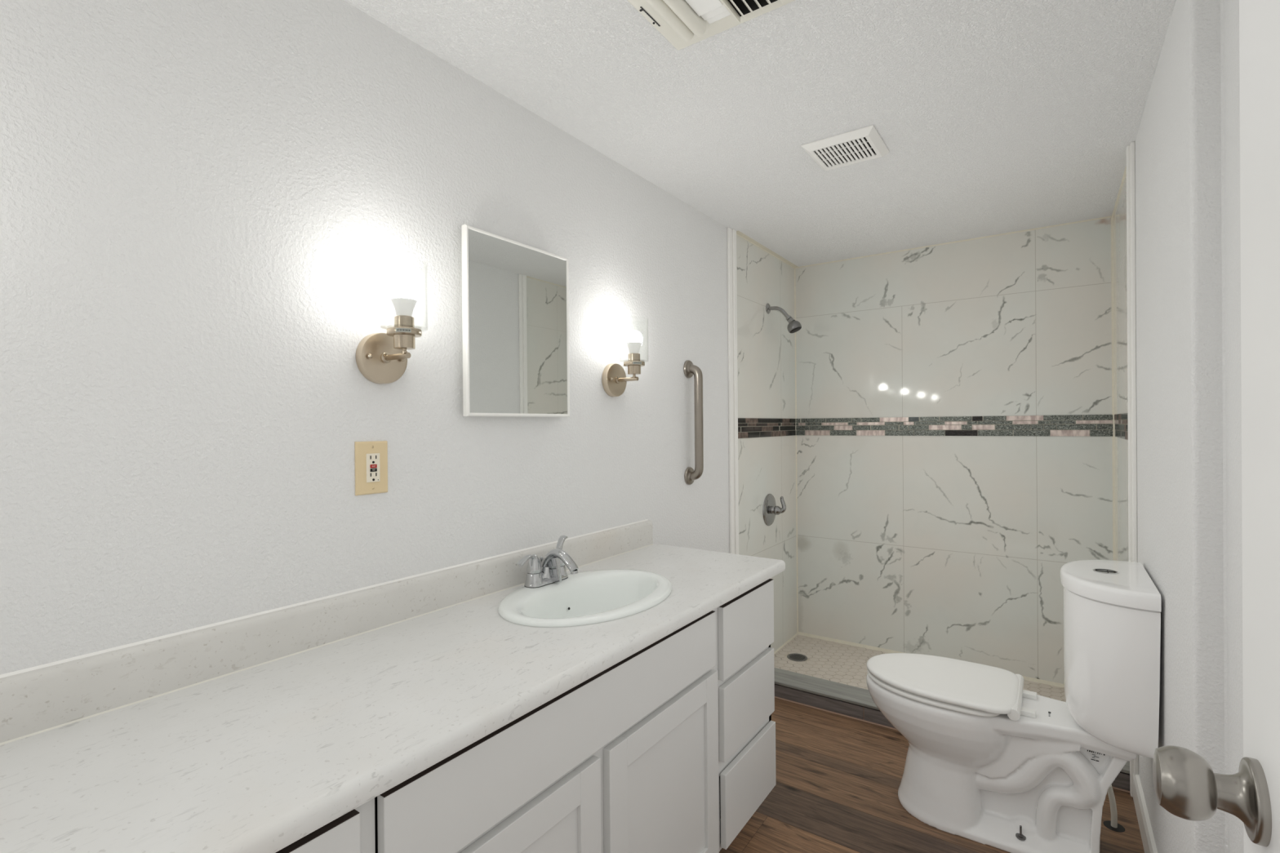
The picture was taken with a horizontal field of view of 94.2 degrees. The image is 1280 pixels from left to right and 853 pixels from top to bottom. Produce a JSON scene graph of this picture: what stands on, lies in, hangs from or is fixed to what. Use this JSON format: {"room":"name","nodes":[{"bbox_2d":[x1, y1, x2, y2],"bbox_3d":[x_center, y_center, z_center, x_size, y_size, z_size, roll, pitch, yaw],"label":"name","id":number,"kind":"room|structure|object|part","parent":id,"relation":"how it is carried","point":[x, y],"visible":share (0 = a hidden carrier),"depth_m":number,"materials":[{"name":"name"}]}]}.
{"room":"bathroom","nodes":[
{"label":"bathroom","id":0,"kind":"room"},
{"bbox_2d":[0,0,796,675],"bbox_3d":[-0.653,0.179,1.423,0.104,2.270,5.507,0,0,35],"label":"wall","id":1,"kind":"structure","parent":0,"point":[208,208],"depth_m":1.25,"materials":[{"name":"paint"}]},
{"bbox_2d":[0,520,653,742],"bbox_3d":[-0.893,0.424,0.970,0.021,0.094,3.270,0,0,35],"label":"backsplash","id":2,"kind":"structure","parent":1,"relation":"attached to","point":[36,700],"depth_m":1.14,"materials":[{"name":"stone"}]},
{"bbox_2d":[355,440,387,495],"bbox_3d":[-0.620,0.096,1.378,0.011,0.122,0.080,0,0,35],"label":"wall outlet","id":3,"kind":"object","parent":1,"relation":"attached to","point":[371,457],"visible":1,"depth_m":1.37,"materials":[{"name":"beige plastic"}]},
{"bbox_2d":[365,453,379,482],"bbox_3d":[-0.619,0.096,1.377,0.005,0.066,0.033,0,0,35],"label":"receptacle","id":4,"kind":"object","parent":3,"relation":"attached to","point":[372,460],"depth_m":1.37,"materials":[{"name":"plastic"}]},
{"bbox_2d":[355,263,427,383],"bbox_3d":[-0.552,-0.236,1.357,0.148,0.271,0.119,0,0,35],"label":"wall sconce","id":5,"kind":"object","parent":1,"relation":"attached to","point":[381,357],"visible":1,"depth_m":1.35,"materials":[{"name":"silver metal"}]},
{"bbox_3d":[-0.603,-0.160,1.393,0.022,0.119,0.119,0,0,35],"label":"plate","id":6,"kind":"part","parent":5,"relation":"part of","materials":[{"name":"silver metal"}]},
{"bbox_3d":[-0.557,-0.162,1.361,0.089,0.028,0.025,0,0,35],"label":"arm","id":7,"kind":"part","parent":5,"relation":"part of","materials":[{"name":"silver metal"}]},
{"bbox_3d":[-0.533,-0.266,1.343,0.057,0.038,0.057,0,0,35],"label":"bulb","id":8,"kind":"part","parent":5,"relation":"part of","materials":[{"name":"white glass"}]},
{"bbox_2d":[389,280,418,300],"bbox_3d":[-0.533,-0.308,1.343,0.061,0.044,0.061,0,0,35],"label":"diffuser","id":9,"kind":"object","parent":5,"relation":"attached to","point":[402,290],"depth_m":1.32,"materials":[{"name":"white glass"}]},
{"bbox_2d":[394,315,414,328],"bbox_3d":[-0.533,-0.234,1.343,0.042,0.028,0.042,0,0,35],"label":"socket","id":10,"kind":"object","parent":5,"relation":"attached to","point":[400,321],"depth_m":1.33,"materials":[{"name":"silver metal"}]},
{"bbox_2d":[461,224,569,417],"bbox_3d":[-0.355,-0.281,1.737,0.038,0.505,0.405,0,0,35],"label":"medicine cabinet","id":11,"kind":"object","parent":1,"relation":"attached to","point":[515,295],"visible":1,"depth_m":1.70,"materials":[{"name":"plastic"}]},
{"bbox_2d":[601,325,648,396],"bbox_3d":[-0.040,-0.242,2.093,0.148,0.271,0.119,0,0,35],"label":"wall sconce","id":12,"kind":"object","parent":1,"relation":"attached to","point":[614,379],"visible":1,"depth_m":2.08,"materials":[{"name":"silver metal"}]},
{"bbox_3d":[-0.090,-0.166,2.129,0.022,0.119,0.119,0,0,35],"label":"plate","id":13,"kind":"part","parent":12,"relation":"part of","materials":[{"name":"silver metal"}]},
{"bbox_3d":[-0.045,-0.168,2.097,0.089,0.028,0.025,0,0,35],"label":"arm","id":14,"kind":"part","parent":12,"relation":"part of","materials":[{"name":"silver metal"}]},
{"bbox_2d":[627,353,639,360],"bbox_3d":[-0.020,-0.240,2.080,0.042,0.028,0.042,0,0,35],"label":"socket","id":15,"kind":"object","parent":12,"relation":"attached to","point":[631,357],"depth_m":2.06,"materials":[{"name":"silver metal"}]},
{"bbox_2d":[625,329,642,342],"bbox_3d":[-0.021,-0.314,2.079,0.061,0.044,0.061,0,0,35],"label":"diffuser","id":16,"kind":"object","parent":12,"relation":"attached to","point":[633,336],"depth_m":2.06,"materials":[{"name":"white glass"}]},
{"bbox_3d":[-0.021,-0.273,2.079,0.057,0.038,0.057,0,0,35],"label":"bulb","id":17,"kind":"part","parent":12,"relation":"part of","materials":[{"name":"white glass"}]},
{"bbox_2d":[683,360,703,484],"bbox_3d":[0.239,-0.017,2.559,0.070,0.540,0.077,0,0,35],"label":"grab bar","id":18,"kind":"object","parent":1,"relation":"attached to","point":[689,369],"visible":1,"depth_m":2.54,"materials":[{"name":"metal"}]},
{"bbox_2d":[727,227,738,554],"bbox_3d":[0.460,0.165,2.922,0.018,2.270,0.071,0,0,35],"label":"trim","id":19,"kind":"structure","parent":1,"relation":"attached to","point":[731,233],"depth_m":2.92,"materials":[{"name":"plastic"}]},
{"bbox_2d":[736,230,797,268],"bbox_3d":[0.719,-0.970,3.297,0.026,0.006,0.847,0,0,35],"label":"trim","id":20,"kind":"structure","parent":1,"relation":"attached to","point":[738,233],"depth_m":3.25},
{"bbox_2d":[762,493,786,525],"bbox_3d":[0.758,0.463,3.277,0.097,0.178,0.178,0,0,35],"label":"shower valve","id":21,"kind":"object","parent":1,"relation":"attached to","point":[770,509],"visible":1,"depth_m":3.26,"materials":[{"name":"silver metal"}]},
{"bbox_3d":[0.772,0.436,3.268,0.063,0.104,0.051,0,0,35],"label":"lever","id":22,"kind":"part","parent":21,"relation":"part of","materials":[{"name":"silver metal"}]},
{"bbox_2d":[765,303,801,333],"bbox_3d":[0.790,-0.596,3.252,0.189,0.178,0.075,0,0,35],"label":"shower","id":23,"kind":"object","parent":1,"relation":"attached to","point":[793,326],"visible":1,"depth_m":3.22,"materials":[{"name":"silver metal"}]},
{"bbox_3d":[0.767,-0.624,3.268,0.125,0.086,0.021,0,0,35],"label":"arm","id":24,"kind":"part","parent":23,"relation":"part of","materials":[{"name":"silver metal"}]},
{"bbox_2d":[343,0,1175,266],"bbox_3d":[0.062,-1.010,0.976,1.800,0.100,5.607,0,0,35],"label":"ceiling","id":25,"kind":"structure","parent":0,"point":[992,117],"depth_m":1.75,"materials":[{"name":"paint"}]},
{"bbox_2d":[627,0,795,49],"bbox_3d":[0.137,-0.942,1.239,0.378,0.039,0.403,0,0,35],"label":"ceiling light","id":26,"kind":"object","parent":25,"relation":"attached to","point":[683,24],"visible":1,"depth_m":1.36,"materials":[{"name":"beige plastic"}]},
{"bbox_2d":[800,124,889,170],"bbox_3d":[0.717,-0.959,2.069,0.237,0.020,0.229,0,0,35],"label":"ceiling vent","id":27,"kind":"object","parent":25,"relation":"in","point":[864,141],"visible":1,"depth_m":2.04,"materials":[{"name":"plastic"}]},
{"bbox_2d":[773,635,1066,702],"bbox_3d":[1.397,1.284,2.930,1.535,0.018,0.707,0,0,35],"label":"floor","id":28,"kind":"structure","parent":0,"point":[840,663],"depth_m":3.21,"materials":[{"name":"tile"}]},
{"bbox_2d":[786,653,807,661],"bbox_3d":[0.870,1.276,3.287,0.108,0.004,0.108,0,0,35],"label":"shower drain","id":29,"kind":"object","parent":28,"relation":"on","point":[795,657],"visible":1,"depth_m":3.28,"materials":[{"name":"metal"}]},
{"bbox_2d":[719,697,1144,852],"bbox_3d":[0.087,1.312,0.378,2.700,0.002,4.700,0,0,35],"label":"floor","id":30,"kind":"structure","parent":0,"point":[838,777],"depth_m":2.05,"materials":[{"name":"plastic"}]},
{"bbox_2d":[275,578,776,852],"bbox_3d":[-0.683,0.910,0.816,0.536,0.812,3.225,0,0,35],"label":"vanity cabinet","id":31,"kind":"object","parent":30,"relation":"on","point":[669,748],"visible":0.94,"depth_m":1.29,"materials":[{"name":"paint"}]},
{"bbox_3d":[-0.486,0.624,0.653,0.018,0.208,0.367,0,0,35],"label":"drawer","id":32,"kind":"part","parent":31,"relation":"part of","materials":[{"name":"paint"}]},
{"bbox_2d":[0,519,785,852],"bbox_3d":[-0.672,0.438,0.826,0.551,0.133,3.286,0,0,35],"label":"countertop","id":33,"kind":"structure","parent":31,"relation":"on","point":[257,732],"depth_m":0.98,"materials":[{"name":"stone"}]},
{"bbox_2d":[515,535,578,587],"bbox_3d":[-0.241,0.392,1.694,0.150,0.116,0.223,0,0,35],"label":"bathroom faucet","id":34,"kind":"object","parent":33,"relation":"on","point":[550,569],"visible":1,"depth_m":1.68,"materials":[{"name":"silver metal"}]},
{"bbox_3d":[-0.313,0.385,1.663,0.042,0.053,0.090,0,0,35],"label":"handle","id":35,"kind":"part","parent":34,"relation":"part of","materials":[{"name":"silver metal"}]},
{"bbox_3d":[-0.235,0.397,1.700,0.142,0.095,0.042,0,0,35],"label":"spout","id":36,"kind":"part","parent":34,"relation":"part of","materials":[{"name":"silver metal"}]},
{"bbox_3d":[-0.238,0.372,1.782,0.042,0.078,0.074,0,0,12],"label":"handle","id":37,"kind":"part","parent":34,"relation":"part of","materials":[{"name":"silver metal"}]},
{"bbox_2d":[497,568,671,626],"bbox_3d":[-0.135,0.529,1.621,0.400,0.161,0.550,0,0,35],"label":"sink basin","id":38,"kind":"object","parent":33,"relation":"in","point":[598,596],"visible":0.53,"depth_m":1.69,"materials":[{"name":"ceramic"}]},
{"bbox_3d":[-0.222,0.941,1.030,0.018,0.518,0.476,0,0,35],"label":"door","id":39,"kind":"part","parent":31,"relation":"part of","materials":[{"name":"paint"}]},
{"bbox_3d":[-0.226,0.941,1.033,0.009,0.396,0.354,0,0,35],"label":"panel","id":40,"kind":"part","parent":31,"relation":"part of","materials":[{"name":"paint"}]},
{"bbox_3d":[0.071,0.937,1.450,0.018,0.518,0.488,0,0,35],"label":"door","id":41,"kind":"part","parent":31,"relation":"part of","materials":[{"name":"paint"}]},
{"bbox_3d":[0.067,0.937,1.453,0.009,0.396,0.366,0,0,35],"label":"panel","id":42,"kind":"part","parent":31,"relation":"part of","materials":[{"name":"paint"}]},
{"bbox_3d":[0.333,0.614,1.831,0.018,0.208,0.367,0,0,35],"label":"drawer","id":43,"kind":"part","parent":31,"relation":"part of","materials":[{"name":"paint"}]},
{"bbox_3d":[0.335,0.843,1.831,0.018,0.209,0.367,0,0,35],"label":"drawer","id":44,"kind":"part","parent":31,"relation":"part of","materials":[{"name":"paint"}]},
{"bbox_3d":[0.340,1.088,1.830,0.018,0.210,0.367,0,0,35],"label":"drawer","id":45,"kind":"part","parent":31,"relation":"part of","materials":[{"name":"paint"}]},
{"bbox_2d":[773,667,1129,792],"bbox_3d":[1.157,1.257,2.586,1.535,0.078,0.156,0,0,35],"label":"kerb","id":46,"kind":"object","parent":30,"relation":"on","point":[842,700],"visible":0.2,"depth_m":2.72,"materials":[{"name":"tile"}]},
{"bbox_2d":[866,560,1161,852],"bbox_3d":[1.155,0.871,1.948,0.790,0.872,0.451,0,0,35],"label":"toilet","id":47,"kind":"object","parent":30,"relation":"on","point":[991,761],"visible":1,"depth_m":1.81,"materials":[{"name":"ceramic"}]},
{"bbox_3d":[1.011,0.880,2.048,0.430,0.015,0.362,0,0,35],"label":"seat","id":48,"kind":"part","parent":47,"relation":"part of","materials":[{"name":"white plastic"}]},
{"bbox_3d":[1.024,0.856,2.039,0.467,0.019,0.367,0,0,35],"label":"lid","id":49,"kind":"part","parent":47,"relation":"part of","materials":[{"name":"white plastic"}]},
{"bbox_3d":[1.140,1.098,1.960,0.750,0.417,0.361,0,0,35],"label":"bowl","id":50,"kind":"part","parent":47,"relation":"part of","materials":[{"name":"ceramic"}]},
{"bbox_3d":[1.389,0.457,1.781,0.212,0.044,0.451,0,0,35],"label":"tank lid","id":51,"kind":"part","parent":47,"relation":"part of","materials":[{"name":"ceramic"}]},
{"bbox_3d":[1.394,0.683,1.780,0.204,0.407,0.431,0,0,35],"label":"tank","id":52,"kind":"part","parent":47,"relation":"part of","materials":[{"name":"ceramic"}]},
{"bbox_2d":[1102,784,1124,832],"bbox_3d":[1.533,1.223,1.923,0.056,0.142,0.056,0,0,35],"label":"pipe stub","id":53,"kind":"object","parent":30,"relation":"on","point":[1113,824],"visible":0.94,"depth_m":1.91,"materials":[{"name":"beige plastic"}]},
{"bbox_2d":[795,217,1112,684],"bbox_3d":[1.644,0.154,3.238,1.800,2.270,0.104,0,0,35],"label":"wall","id":54,"kind":"structure","parent":0,"point":[954,419],"depth_m":3.15,"materials":[{"name":"stone"}]},
{"bbox_2d":[794,267,798,632],"bbox_3d":[0.960,0.150,3.651,0.006,2.252,0.006,0,0,35],"label":"trim","id":55,"kind":"structure","parent":54,"relation":"attached to","point":[794,268],"depth_m":3.65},
{"bbox_2d":[773,631,1064,688],"bbox_3d":[1.400,1.268,2.934,1.535,0.014,0.697,0,0,35],"label":"trim","id":56,"kind":"structure","parent":54,"relation":"attached to","point":[1026,678],"depth_m":3.41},
{"bbox_2d":[795,215,1111,268],"bbox_3d":[1.578,-0.977,3.211,1.535,0.006,0.006,0,0,35],"label":"trim","id":57,"kind":"structure","parent":54,"relation":"attached to","point":[1110,215],"depth_m":3.12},
{"bbox_2d":[1111,216,1115,560],"bbox_3d":[2.213,0.142,2.777,0.009,2.252,0.009,0,0,35],"label":"trim","id":58,"kind":"structure","parent":54,"relation":"attached to","point":[1112,217],"depth_m":2.78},
{"bbox_2d":[1113,0,1244,852],"bbox_3d":[0.713,0.171,0.472,0.169,2.270,5.507,0,0,35],"label":"wall","id":59,"kind":"structure","parent":0,"point":[1187,143],"depth_m":1.23,"materials":[{"name":"paint"}]},
{"bbox_2d":[1111,164,1126,216],"bbox_3d":[1.965,-0.978,2.429,0.006,0.006,0.847,0,0,35],"label":"trim","id":60,"kind":"structure","parent":59,"relation":"attached to","point":[1125,171],"depth_m":2.46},
{"bbox_2d":[1125,141,1138,797],"bbox_3d":[1.711,0.157,2.066,0.020,2.270,0.053,0,0,35],"label":"trim","id":61,"kind":"structure","parent":59,"relation":"attached to","point":[1130,150],"depth_m":2.05,"materials":[{"name":"plastic"}]},
{"bbox_2d":[1133,773,1157,852],"bbox_3d":[1.442,1.247,1.663,0.014,0.097,1.029,0,0,35],"label":"baseboard","id":62,"kind":"structure","parent":59,"relation":"attached to","point":[1144,825],"depth_m":1.86,"materials":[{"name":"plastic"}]},
{"bbox_2d":[1152,0,1279,852],"bbox_3d":[0.336,0.286,0.249,0.114,2.023,0.772,0,0,35],"label":"door","id":63,"kind":"structure","parent":59,"relation":"in","point":[1186,786],"depth_m":0.51,"materials":[{"name":"paint"}]},
{"bbox_3d":[0.493,0.323,0.539,0.040,0.059,0.059,0,0,35],"label":"knob","id":64,"kind":"part","parent":63,"relation":"part of","materials":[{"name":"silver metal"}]}
]}

